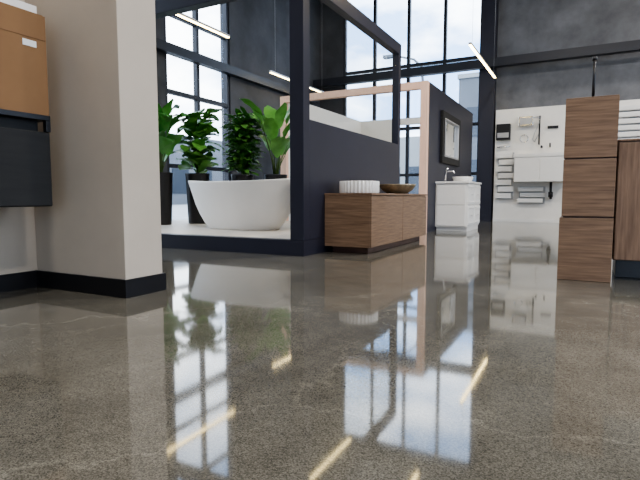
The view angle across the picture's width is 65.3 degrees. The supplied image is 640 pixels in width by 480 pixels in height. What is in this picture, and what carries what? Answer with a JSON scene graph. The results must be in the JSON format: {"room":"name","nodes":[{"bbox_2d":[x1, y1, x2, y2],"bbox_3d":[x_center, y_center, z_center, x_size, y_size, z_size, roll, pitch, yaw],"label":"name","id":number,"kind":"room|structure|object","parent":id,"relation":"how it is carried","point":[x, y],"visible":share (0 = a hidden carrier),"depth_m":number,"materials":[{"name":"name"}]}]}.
{"room":"store","nodes":[
{"label":"store","id":0,"kind":"room"},
{"bbox_2d":[0,0,36,274],"bbox_3d":[-3.579,-2.924,0.150,0.200,7.000,7.355,3,6,28],"label":"wall partition","id":1,"kind":"structure","parent":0,"point":[18,252],"depth_m":3.25,"materials":[{"name":"beige paint"}]},
{"bbox_2d":[0,270,36,292],"bbox_3d":[-3.557,0.525,0.257,0.015,0.110,7.045,3,6,28],"label":"baseboard","id":2,"kind":"structure","parent":1,"relation":"attached to","point":[28,279],"depth_m":3.25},
{"bbox_2d":[0,109,52,206],"bbox_3d":[-2.065,-0.428,2.537,0.449,0.530,1.200,3,6,28],"label":"upper cabinet","id":3,"kind":"object","parent":1,"relation":"attached to","point":[25,160],"visible":1,"depth_m":2.82,"materials":[{"name":"black wood"}]},
{"bbox_2d":[0,2,48,115],"bbox_3d":[-2.053,-0.979,2.512,0.432,0.570,1.150,3,6,28],"label":"cardboard box","id":4,"kind":"object","parent":3,"relation":"on","point":[23,57],"visible":0.96,"depth_m":2.79,"materials":[{"name":"cardboard"}]},
{"bbox_2d":[0,0,36,13],"bbox_3d":[-1.815,-1.340,2.826,0.250,0.093,0.280,3,6,28],"label":"box","id":5,"kind":"object","parent":4,"relation":"on","point":[16,3],"visible":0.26,"depth_m":2.81,"materials":[{"name":"cardboard"}]},
{"bbox_2d":[24,0,161,279],"bbox_3d":[-1.464,-3.169,3.013,0.850,7.000,0.295,3,6,28],"label":"wall","id":6,"kind":"structure","parent":0,"point":[103,219],"depth_m":3.04,"materials":[{"name":"beige paint"}]},
{"bbox_2d":[36,270,165,298],"bbox_3d":[-1.457,0.264,3.304,0.865,0.110,0.325,3,6,28],"label":"baseboard","id":7,"kind":"structure","parent":6,"relation":"attached to","point":[119,288],"depth_m":3.12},
{"bbox_2d":[155,0,319,180],"bbox_3d":[-4.437,-3.474,6.574,0.250,7.000,18.450,3,6,28],"label":"wall","id":8,"kind":"structure","parent":0,"point":[258,29],"depth_m":11.93,"materials":[{"name":"concrete"}]},
{"bbox_2d":[163,3,230,180],"bbox_3d":[-2.491,-3.579,10.136,0.100,6.600,1.940,3,6,28],"label":"window","id":9,"kind":"structure","parent":8,"relation":"in","point":[196,97],"depth_m":10.20,"materials":[{"name":"black metal"}]},
{"bbox_2d":[156,38,316,103],"bbox_3d":[-2.520,-3.581,9.748,0.150,0.170,10.150,3,6,28],"label":"steel beam","id":10,"kind":"structure","parent":8,"relation":"attached to","point":[162,46],"depth_m":10.37,"materials":[{"name":"black metal"}]},
{"bbox_2d":[269,70,289,80],"bbox_3d":[-0.953,-3.819,11.593,0.050,0.069,0.860,3,6,28],"label":"linear pendant light","id":11,"kind":"object","parent":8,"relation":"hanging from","point":[286,77],"depth_m":11.59,"materials":[{"name":"metal"}]},
{"bbox_2d":[0,221,639,479],"bbox_3d":[1.919,0.388,3.670,14.500,0.200,18.700,3,6,28],"label":"floor","id":12,"kind":"structure","parent":0,"point":[442,355],"depth_m":1.73,"materials":[{"name":"concrete"}]},
{"bbox_2d":[161,219,332,256],"bbox_3d":[-1.305,-0.134,7.649,4.450,0.160,3.530,3,6,28],"label":"platform","id":13,"kind":"object","parent":12,"relation":"on","point":[180,234],"visible":0.32,"depth_m":5.61,"materials":[{"name":"blue paint"}]},
{"bbox_2d":[158,99,190,224],"bbox_3d":[-2.565,-1.225,7.997,1.018,1.953,1.059,3,6,28],"label":"potted plant","id":14,"kind":"object","parent":13,"relation":"on","point":[168,141],"visible":0.57,"depth_m":7.88,"materials":[{"name":"green plant"}]},
{"bbox_2d":[172,108,223,223],"bbox_3d":[-2.020,-1.235,8.329,0.872,1.917,0.916,3,6,28],"label":"fiddle leaf fig","id":15,"kind":"object","parent":13,"relation":"on","point":[196,148],"depth_m":8.22,"materials":[{"name":"green plant"}]},
{"bbox_2d":[188,178,289,229],"bbox_3d":[-1.064,-0.495,6.928,1.780,0.681,0.840,3,6,28],"label":"freestanding bathtub","id":16,"kind":"object","parent":13,"relation":"on","point":[244,204],"visible":0.91,"depth_m":6.54,"materials":[{"name":"ceramic"}]},
{"bbox_2d":[220,106,266,180],"bbox_3d":[-1.365,-1.304,8.783,0.810,1.976,0.818,3,6,28],"label":"potted schefflera","id":17,"kind":"object","parent":13,"relation":"on","point":[242,140],"visible":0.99,"depth_m":8.63,"materials":[{"name":"plant"}]},
{"bbox_2d":[238,98,289,178],"bbox_3d":[-0.760,-1.383,8.735,1.192,2.142,1.182,3,6,28],"label":"potted strelitzia","id":18,"kind":"object","parent":13,"relation":"on","point":[271,123],"visible":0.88,"depth_m":8.51,"materials":[{"name":"plant"}]},
{"bbox_2d":[155,0,400,240],"bbox_3d":[-1.445,-1.532,7.264,4.450,2.689,2.928,3,6,28],"label":"partition wall","id":19,"kind":"structure","parent":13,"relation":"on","point":[322,155],"depth_m":5.40,"materials":[{"name":"paint"}]},
{"bbox_2d":[324,193,426,253],"bbox_3d":[0.769,-0.252,6.199,0.552,0.642,2.045,3,6,28],"label":"vanity cabinet","id":20,"kind":"object","parent":12,"relation":"on","point":[364,223],"visible":1,"depth_m":5.39,"materials":[{"name":"brown wood"}]},
{"bbox_2d":[339,181,378,192],"bbox_3d":[0.433,-0.581,5.512,0.441,0.132,0.441,3,6,28],"label":"basin","id":21,"kind":"object","parent":20,"relation":"in","point":[344,186],"visible":0.97,"depth_m":5.32,"materials":[{"name":"ceramic"}]},
{"bbox_2d":[379,184,415,193],"bbox_3d":[1.018,-0.671,6.590,0.484,0.127,0.484,3,6,28],"label":"basin","id":22,"kind":"object","parent":20,"relation":"in","point":[387,188],"visible":0.93,"depth_m":6.42,"materials":[{"name":"ceramic"}]},
{"bbox_2d":[280,80,472,232],"bbox_3d":[1.367,-1.557,10.554,2.850,2.500,3.700,3,6,28],"label":"partition wall","id":23,"kind":"structure","parent":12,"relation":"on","point":[433,100],"depth_m":9.03,"materials":[{"name":"blue paint"}]},
{"bbox_2d":[440,110,460,166],"bbox_3d":[2.513,-1.910,9.574,0.060,0.930,1.400,3,6,28],"label":"wall mirror","id":24,"kind":"object","parent":23,"relation":"attached to","point":[450,127],"visible":1,"depth_m":9.50,"materials":[{"name":"metal"}]},
{"bbox_2d":[435,181,481,231],"bbox_3d":[2.560,-0.625,9.199,0.592,0.875,1.150,3,6,28],"label":"vanity","id":25,"kind":"object","parent":12,"relation":"on","point":[457,207],"visible":1,"depth_m":8.74,"materials":[{"name":"laminate"}]},
{"bbox_2d":[445,168,454,180],"bbox_3d":[2.335,-1.173,8.993,0.198,0.251,0.050,3,6,28],"label":"mixer tap","id":26,"kind":"object","parent":25,"relation":"on","point":[447,168],"visible":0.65,"depth_m":9.00,"materials":[{"name":"silver metal"}]},
{"bbox_2d":[452,177,472,180],"bbox_3d":[2.651,-1.122,9.284,0.380,0.100,0.380,3,6,28],"label":"vessel basin","id":27,"kind":"object","parent":25,"relation":"in","point":[454,178],"visible":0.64,"depth_m":9.13,"materials":[{"name":"white ceramic"}]},
{"bbox_2d":[477,0,498,220],"bbox_3d":[4.146,-3.967,12.323,0.360,7.000,0.220,3,6,28],"label":"steel column","id":28,"kind":"object","parent":12,"relation":"on","point":[489,19],"visible":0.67,"depth_m":12.30,"materials":[{"name":"black metal"}]},
{"bbox_2d":[493,99,639,219],"bbox_3d":[6.832,-1.715,11.110,5.620,2.720,0.178,3,6,28],"label":"display panel","id":29,"kind":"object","parent":12,"relation":"on","point":[551,115],"depth_m":11.92,"materials":[{"name":"paint"}]},
{"bbox_2d":[496,124,510,140],"bbox_3d":[4.448,-2.614,12.112,0.320,0.380,0.148,3,6,28],"label":"dispenser","id":30,"kind":"object","parent":29,"relation":"attached to","point":[503,131],"visible":1,"depth_m":12.05,"materials":[{"name":"metal"}]},
{"bbox_2d":[495,152,514,198],"bbox_3d":[4.510,-1.560,12.170,0.420,1.130,0.148,3,6,28],"label":"rack","id":31,"kind":"object","parent":29,"relation":"attached to","point":[505,169],"visible":0.96,"depth_m":12.13,"materials":[{"name":"metal"}]},
{"bbox_2d":[493,219,558,222],"bbox_3d":[6.787,-0.388,11.137,5.620,0.070,0.014,3,6,28],"label":"baseboard","id":32,"kind":"structure","parent":29,"relation":"attached to","point":[500,220],"depth_m":12.07,"materials":[{"name":"white laminate"}]},
{"bbox_2d":[518,116,533,126],"bbox_3d":[4.890,-2.813,11.860,0.320,0.220,0.148,3,6,28],"label":"dispenser","id":33,"kind":"object","parent":29,"relation":"attached to","point":[525,121],"visible":1,"depth_m":11.80,"materials":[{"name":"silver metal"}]},
{"bbox_2d":[517,187,545,203],"bbox_3d":[5.049,-1.073,11.925,0.620,0.400,0.148,3,6,28],"label":"rack","id":34,"kind":"object","parent":29,"relation":"attached to","point":[526,194],"visible":1,"depth_m":11.89,"materials":[{"name":"metal"}]},
{"bbox_2d":[532,116,541,144],"bbox_3d":[5.067,-2.582,11.679,0.179,0.686,0.319,2,5,20],"label":"shower rail","id":35,"kind":"object","parent":29,"relation":"attached to","point":[539,117],"visible":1,"depth_m":11.73,"materials":[{"name":"silver metal"}]},
{"bbox_2d":[513,152,563,182],"bbox_3d":[5.126,-1.673,11.611,1.140,0.650,0.538,3,6,28],"label":"vanity","id":36,"kind":"object","parent":29,"relation":"attached to","point":[529,167],"visible":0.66,"depth_m":11.39,"materials":[{"name":"laminate"}]},
{"bbox_2d":[548,182,552,198],"bbox_3d":[5.391,-1.151,11.664,0.100,0.396,0.260,3,6,28],"label":"trap","id":37,"kind":"object","parent":36,"relation":"attached to","point":[550,193],"visible":1,"depth_m":11.56,"materials":[{"name":"black metal"}]},
{"bbox_2d":[618,104,639,138],"bbox_3d":[7.025,-2.503,10.753,1.650,0.850,0.148,3,6,28],"label":"rack","id":38,"kind":"object","parent":29,"relation":"attached to","point":[629,115],"visible":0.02,"depth_m":10.86,"materials":[{"name":"metal"}]},
{"bbox_2d":[557,94,619,282],"bbox_3d":[2.001,-0.371,3.742,0.342,1.299,0.482,3,6,28],"label":"tall cabinet","id":39,"kind":"object","parent":12,"relation":"on","point":[586,221],"visible":1,"depth_m":3.53,"materials":[{"name":"brown wood"}]},
{"bbox_2d":[592,56,596,96],"bbox_3d":[1.983,-1.169,3.616,0.110,0.309,0.110,3,6,28],"label":"pole","id":40,"kind":"object","parent":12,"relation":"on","point":[594,58],"visible":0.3,"depth_m":3.61,"materials":[{"name":"black metal"}]},
{"bbox_2d":[612,138,639,277],"bbox_3d":[2.861,-0.205,3.534,1.374,1.005,0.688,3,6,28],"label":"base cabinet","id":41,"kind":"object","parent":12,"relation":"on","point":[626,227],"visible":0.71,"depth_m":3.52,"materials":[{"name":"brown wood"}]},
{"bbox_2d":[320,0,639,220],"bbox_3d":[6.235,-3.895,11.485,14.500,7.000,0.250,3,6,28],"label":"wall","id":42,"kind":"structure","parent":0,"point":[524,26],"depth_m":11.72,"materials":[{"name":"concrete"}]},
{"bbox_2d":[343,0,481,193],"bbox_3d":[2.382,-3.864,13.462,3.850,6.600,0.100,3,6,28],"label":"window","id":43,"kind":"structure","parent":42,"relation":"in","point":[445,60],"depth_m":13.46,"materials":[{"name":"black metal"}]},
{"bbox_2d":[313,40,639,88],"bbox_3d":[6.025,-4.180,11.062,13.980,0.200,0.190,3,6,28],"label":"steel beam","id":44,"kind":"structure","parent":42,"relation":"attached to","point":[634,45],"depth_m":11.96,"materials":[{"name":"black metal"}]},
{"bbox_3d":[1.919,-6.786,3.055,14.500,0.200,18.700,3,6,28],"label":"ceiling","id":45,"kind":"structure","parent":0,"visible":0},
{"bbox_2d":[177,13,229,37],"bbox_3d":[-2.030,-5.292,7.882,0.050,3.599,1.800,3,6,28],"label":"linear pendant light","id":46,"kind":"object","parent":45,"relation":"hanging from","point":[181,15],"visible":0.61,"depth_m":8.22,"materials":[{"name":"metal"}]},
{"bbox_2d":[310,86,323,91],"bbox_3d":[-0.097,-3.956,13.204,0.050,0.067,0.726,3,6,28],"label":"linear pendant light","id":47,"kind":"object","parent":45,"relation":"hanging from","point":[312,88],"depth_m":13.16,"materials":[{"name":"metal"}]},
{"bbox_2d":[468,6,495,77],"bbox_3d":[3.450,-5.504,10.357,0.050,3.599,2.920,3,6,28],"label":"linear pendant light","id":48,"kind":"object","parent":45,"relation":"hanging from","point":[470,44],"visible":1,"depth_m":10.23,"materials":[{"name":"metal"}]},
{"label":"outside","id":49,"kind":"structure","parent":0,"visible":0},
{"bbox_2d":[172,204,187,219],"bbox_3d":[2.861,-1.405,26.751,140.000,0.130,130.000,3,6,28],"label":"ground","id":50,"kind":"structure","parent":49,"point":[179,212],"depth_m":26.82,"materials":[{"name":"white concrete"}]},
{"bbox_2d":[169,135,222,204],"bbox_3d":[-27.165,-6.674,42.256,8.050,7.720,50.000,3,6,28],"label":"building","id":51,"kind":"structure","parent":50,"relation":"on","point":[179,193],"depth_m":55.99,"materials":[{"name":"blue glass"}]},
{"bbox_2d":[383,54,392,59],"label":"street lamp","id":52,"kind":"object","parent":50,"relation":"on","point":[390,56],"depth_m":25.60,"materials":[{"name":"white metal"}]},
{"bbox_2d":[399,136,419,193],"bbox_3d":[8.200,-7.377,56.308,21.400,6.720,12.050,3,6,28],"label":"office building","id":53,"kind":"structure","parent":50,"relation":"on","point":[414,148],"depth_m":49.03,"materials":[{"name":"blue glass"}]},
{"bbox_2d":[401,56,418,62],"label":"street lamp","id":54,"kind":"object","parent":50,"relation":"on","point":[403,57],"depth_m":25.09,"materials":[{"name":"white metal"}]},
{"bbox_2d":[457,72,478,181],"bbox_3d":[21.821,-6.990,36.582,20.300,9.320,14.100,3,6,28],"label":"warehouse building","id":55,"kind":"structure","parent":50,"relation":"on","point":[468,82],"depth_m":34.55,"materials":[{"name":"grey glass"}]}
]}

